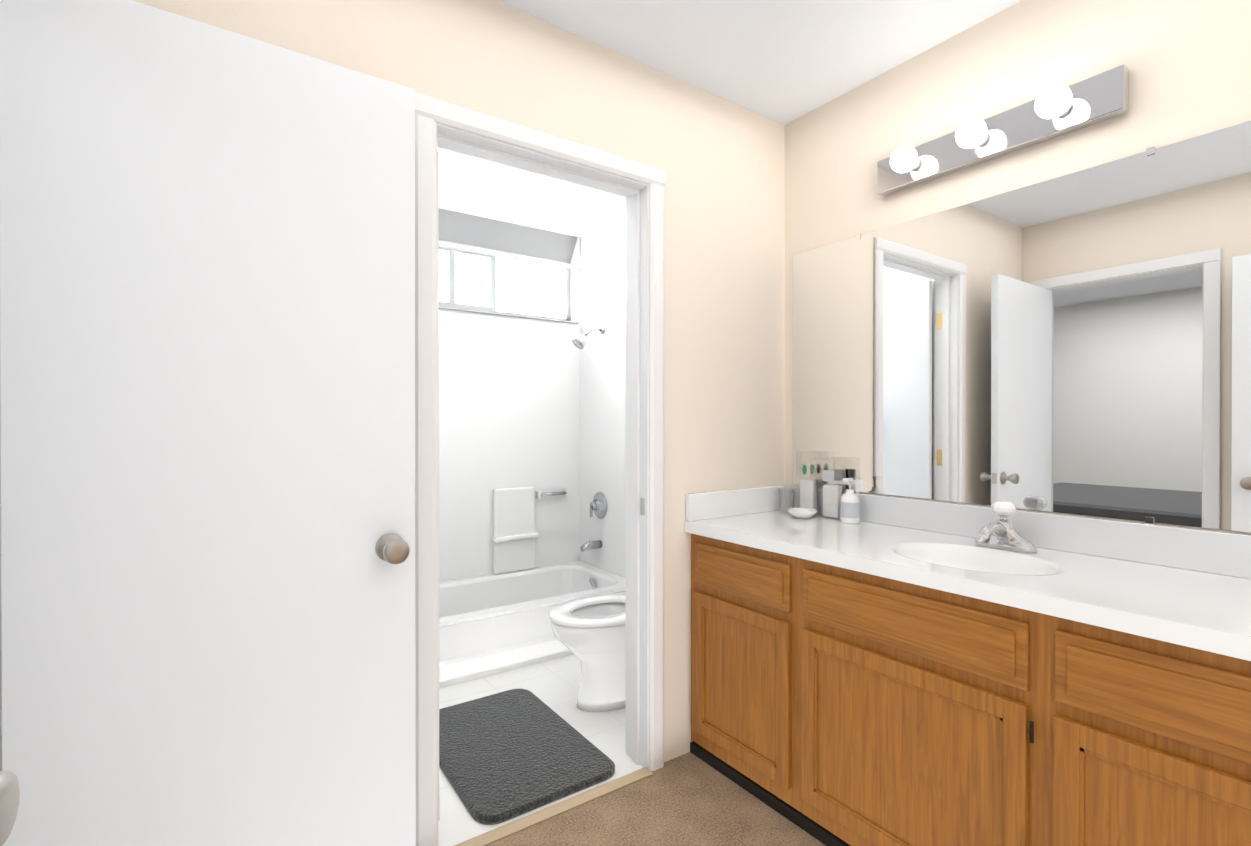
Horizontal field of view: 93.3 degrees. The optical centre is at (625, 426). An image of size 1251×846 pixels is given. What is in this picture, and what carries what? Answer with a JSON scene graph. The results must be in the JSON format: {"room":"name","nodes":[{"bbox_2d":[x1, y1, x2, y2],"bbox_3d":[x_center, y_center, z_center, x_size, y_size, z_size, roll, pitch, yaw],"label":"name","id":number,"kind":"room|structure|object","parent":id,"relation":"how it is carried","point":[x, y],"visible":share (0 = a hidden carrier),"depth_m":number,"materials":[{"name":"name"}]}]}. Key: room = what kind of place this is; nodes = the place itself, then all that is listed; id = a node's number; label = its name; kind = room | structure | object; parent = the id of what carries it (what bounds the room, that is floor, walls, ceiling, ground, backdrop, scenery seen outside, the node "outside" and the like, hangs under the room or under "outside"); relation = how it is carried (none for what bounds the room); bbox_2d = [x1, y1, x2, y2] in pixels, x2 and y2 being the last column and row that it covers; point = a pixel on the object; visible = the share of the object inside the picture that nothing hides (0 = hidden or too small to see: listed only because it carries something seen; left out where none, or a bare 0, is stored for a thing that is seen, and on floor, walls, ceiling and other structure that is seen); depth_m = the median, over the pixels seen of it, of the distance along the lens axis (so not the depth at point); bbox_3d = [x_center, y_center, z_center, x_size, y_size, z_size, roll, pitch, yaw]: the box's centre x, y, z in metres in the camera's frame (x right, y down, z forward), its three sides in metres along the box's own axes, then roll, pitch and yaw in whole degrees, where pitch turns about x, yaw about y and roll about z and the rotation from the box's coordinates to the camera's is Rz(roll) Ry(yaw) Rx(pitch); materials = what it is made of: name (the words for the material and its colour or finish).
{"room":"bathroom","nodes":[
{"label":"bathroom","id":0,"kind":"room"},
{"bbox_2d":[132,0,784,761],"bbox_3d":[-0.336,-0.029,1.816,2.395,2.460,0.060,0,0,-35],"label":"wall","id":1,"kind":"structure","parent":0,"point":[720,162],"depth_m":2.14,"materials":[{"name":"beige paint"}]},
{"bbox_2d":[686,485,784,520],"bbox_3d":[0.440,0.293,2.304,0.520,0.100,0.020,0,0,-35],"label":"backsplash","id":2,"kind":"structure","parent":1,"relation":"attached to","point":[725,503],"depth_m":2.27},
{"bbox_2d":[439,208,579,326],"bbox_3d":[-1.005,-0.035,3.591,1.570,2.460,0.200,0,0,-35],"label":"window frame","id":3,"kind":"structure","parent":0,"point":[463,228],"depth_m":3.73,"materials":[{"name":"white paint"}]},
{"bbox_2d":[439,240,578,323],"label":"bathroom window","id":4,"kind":"structure","parent":3,"relation":"in","point":[449,304],"depth_m":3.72,"materials":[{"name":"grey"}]},
{"bbox_2d":[438,654,643,845],"bbox_3d":[-0.500,1.223,2.869,1.770,0.050,1.970,0,0,-35],"label":"floor","id":5,"kind":"structure","parent":0,"point":[554,685],"depth_m":2.45,"materials":[{"name":"white tile"}]},
{"bbox_2d":[439,689,614,824],"bbox_3d":[-0.444,1.189,2.226,0.510,0.022,0.790,0,0,-35],"label":"bath mat","id":6,"kind":"object","parent":5,"relation":"on","point":[504,756],"visible":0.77,"depth_m":2.11,"materials":[{"name":"grey fabric"}]},
{"bbox_2d":[439,561,625,688],"bbox_3d":[-0.742,1.046,3.216,1.564,0.300,0.717,0,0,-35],"label":"bathtub","id":7,"kind":"object","parent":5,"relation":"on","point":[491,624],"visible":0.35,"depth_m":3.02,"materials":[{"name":"white ceramic"}]},
{"bbox_2d":[439,312,625,581],"bbox_3d":[-0.745,0.116,3.216,1.564,1.559,0.707,0,0,-35],"label":"tub surround","id":8,"kind":"object","parent":7,"relation":"on","point":[532,439],"visible":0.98,"depth_m":3.65,"materials":[{"name":"white plastic"}]},
{"bbox_2d":[572,326,604,348],"bbox_3d":[-0.229,-0.554,3.641,0.211,0.160,0.083,0,0,-35],"label":"shower head","id":9,"kind":"object","parent":8,"relation":"attached to","point":[579,342],"visible":1,"depth_m":3.61},
{"bbox_2d":[580,539,601,551],"bbox_3d":[-0.215,0.736,3.692,0.135,0.072,0.052,0,0,-35],"label":"tub spout","id":10,"kind":"object","parent":8,"relation":"attached to","point":[590,545],"visible":1,"depth_m":3.67,"materials":[{"name":"silver metal"}]},
{"bbox_2d":[590,492,607,518],"bbox_3d":[-0.190,0.494,3.708,0.075,0.170,0.170,0,0,-35],"label":"shower valve","id":11,"kind":"object","parent":8,"relation":"attached to","point":[598,505],"visible":1,"depth_m":3.69,"materials":[{"name":"silver metal"}]},
{"bbox_2d":[549,593,625,711],"bbox_3d":[0.052,0.760,2.684,0.862,0.875,0.500,0,0,-35],"label":"toilet","id":12,"kind":"object","parent":5,"relation":"on","point":[589,632],"visible":0.4,"depth_m":2.49,"materials":[{"name":"white ceramic"}]},
{"bbox_2d":[580,214,625,326],"bbox_3d":[0.194,-0.034,3.346,0.120,2.460,1.970,0,0,-35],"label":"wall","id":13,"kind":"structure","parent":0,"point":[602,297],"depth_m":3.71,"materials":[{"name":"white paint"}]},
{"bbox_2d":[439,241,625,278],"bbox_3d":[-0.549,-0.843,2.931,1.562,0.058,0.060,0,0,-35],"label":"rail","id":14,"kind":"object","parent":13,"relation":"attached to","point":[518,257],"visible":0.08,"depth_m":2.96,"materials":[{"name":"white plastic"}]},
{"bbox_2d":[486,752,825,845],"bbox_3d":[0.622,1.232,0.440,2.395,0.050,3.300,0,0,-35],"label":"floor","id":15,"kind":"structure","parent":0,"point":[689,799],"depth_m":1.81,"materials":[{"name":"beige carpet"}]},
{"bbox_2d":[454,767,652,845],"bbox_3d":[-0.220,1.197,1.850,0.730,0.008,0.047,0,0,-35],"label":"threshold","id":16,"kind":"object","parent":15,"relation":"on","point":[510,828],"depth_m":1.84,"materials":[{"name":"beige wood"}]},
{"bbox_2d":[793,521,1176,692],"bbox_3d":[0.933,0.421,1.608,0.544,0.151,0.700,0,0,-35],"label":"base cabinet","id":17,"kind":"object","parent":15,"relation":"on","point":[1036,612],"depth_m":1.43,"materials":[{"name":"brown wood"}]},
{"bbox_2d":[685,509,884,556],"bbox_3d":[0.599,0.365,2.090,0.544,0.041,0.553,0,0,-35],"label":"countertop","id":18,"kind":"structure","parent":17,"relation":"on","point":[774,531],"depth_m":2.04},
{"bbox_2d":[778,488,794,512],"bbox_3d":[0.646,0.295,2.371,0.068,0.095,0.068,0,0,-35],"label":"glass tumbler","id":19,"kind":"object","parent":18,"relation":"on","point":[792,491],"visible":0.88,"depth_m":2.36,"materials":[{"name":"clear glass"}]},
{"bbox_2d":[787,508,817,518],"bbox_3d":[0.668,0.326,2.234,0.112,0.034,0.112,0,0,-35],"label":"soap dish","id":20,"kind":"object","parent":18,"relation":"on","point":[803,513],"visible":0.98,"depth_m":2.21,"materials":[{"name":"white ceramic"}]},
{"bbox_2d":[796,451,820,508],"bbox_3d":[0.717,0.220,2.314,0.050,0.245,0.087,0,0,-35],"label":"package","id":21,"kind":"object","parent":18,"relation":"on","point":[806,486],"depth_m":2.31,"materials":[{"name":"white"}]},
{"bbox_2d":[814,455,845,519],"bbox_3d":[0.778,0.230,2.225,0.048,0.225,0.090,0,0,-35],"label":"package","id":22,"kind":"object","parent":18,"relation":"on","point":[831,494],"depth_m":2.22,"materials":[{"name":"white"}]},
{"bbox_2d":[840,478,859,523],"bbox_3d":[0.806,0.263,2.122,0.068,0.160,0.065,0,0,-35],"label":"soap pump","id":23,"kind":"object","parent":18,"relation":"on","point":[849,506],"visible":1,"depth_m":2.10,"materials":[{"name":"white plastic"}]},
{"bbox_2d":[975,501,1036,552],"bbox_3d":[1.038,0.278,1.657,0.164,0.135,0.156,0,0,-35],"label":"faucet","id":24,"kind":"object","parent":17,"relation":"on","point":[1002,533],"visible":1,"depth_m":1.66,"materials":[{"name":"silver metal"}]},
{"bbox_2d":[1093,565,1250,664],"bbox_3d":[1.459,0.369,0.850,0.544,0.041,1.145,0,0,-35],"label":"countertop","id":25,"kind":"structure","parent":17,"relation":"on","point":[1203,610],"depth_m":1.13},
{"bbox_2d":[437,0,1021,236],"bbox_3d":[-1.050,-1.283,0.469,5.700,0.060,5.470,0,0,-35],"label":"ceiling","id":26,"kind":"structure","parent":0,"point":[784,62],"depth_m":1.98,"materials":[{"name":"white paint"}]},
{"bbox_2d":[784,0,1250,534],"bbox_3d":[1.627,-0.026,1.133,0.050,2.460,3.300,0,0,-35],"label":"wall","id":27,"kind":"structure","parent":0,"point":[1187,63],"depth_m":1.77,"materials":[{"name":"beige paint"}]},
{"bbox_2d":[877,64,1128,195],"bbox_3d":[1.056,-0.876,1.780,0.143,0.115,0.690,0,0,-35],"label":"sconce","id":28,"kind":"object","parent":27,"relation":"attached to","point":[1052,111],"visible":1,"depth_m":1.73,"materials":[{"name":"silver metal"}]},
{"bbox_2d":[793,121,1250,531],"bbox_3d":[1.331,-0.230,1.505,0.008,0.956,2.250,0,0,-35],"label":"vanity mirror","id":29,"kind":"object","parent":27,"relation":"attached to","point":[1078,342],"visible":1,"depth_m":1.67,"materials":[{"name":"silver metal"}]},
{"bbox_3d":[0.010,-0.030,2.129,1.810,2.460,0.060,0,0,-35],"label":"wall","id":30,"kind":"structure","parent":0,"visible":0},
{"bbox_2d":[437,152,438,820],"bbox_3d":[-0.740,0.179,2.091,0.129,2.018,0.711,0,0,-35],"label":"bathroom door","id":31,"kind":"structure","parent":30,"relation":"in","point":[438,440],"depth_m":1.78,"materials":[{"name":"white wood"}]},
{"bbox_2d":[415,92,665,845],"bbox_3d":[-0.260,0.147,1.904,0.866,2.108,0.158,0,0,-35],"label":"door frame","id":32,"kind":"structure","parent":30,"relation":"attached to","point":[476,134],"depth_m":1.97,"materials":[{"name":"white wood"}]},
{"bbox_3d":[-0.312,-0.021,-0.213,0.120,2.460,3.300,0,0,-35],"label":"wall","id":33,"kind":"structure","parent":0,"visible":0},
{"bbox_2d":[0,394,1,770],"bbox_3d":[-0.976,0.152,0.745,0.156,2.108,0.846,0,0,-35],"label":"door frame","id":34,"kind":"structure","parent":33,"relation":"attached to","point":[0,613],"depth_m":1.07,"materials":[{"name":"white wood"}]},
{"bbox_2d":[0,770,19,845],"bbox_3d":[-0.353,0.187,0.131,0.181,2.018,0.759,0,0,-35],"label":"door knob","id":35,"kind":"structure","parent":33,"relation":"in","point":[9,793],"depth_m":0.44,"materials":[{"name":"white"}]},
{"bbox_2d":[0,0,415,845],"bbox_3d":[-0.821,0.183,1.260,0.722,2.018,0.179,0,0,-35],"label":"bedroom door","id":36,"kind":"structure","parent":33,"relation":"in","point":[208,398],"depth_m":1.21,"materials":[{"name":"white painted wood"},{"name":"brushed nickel"}]}
]}

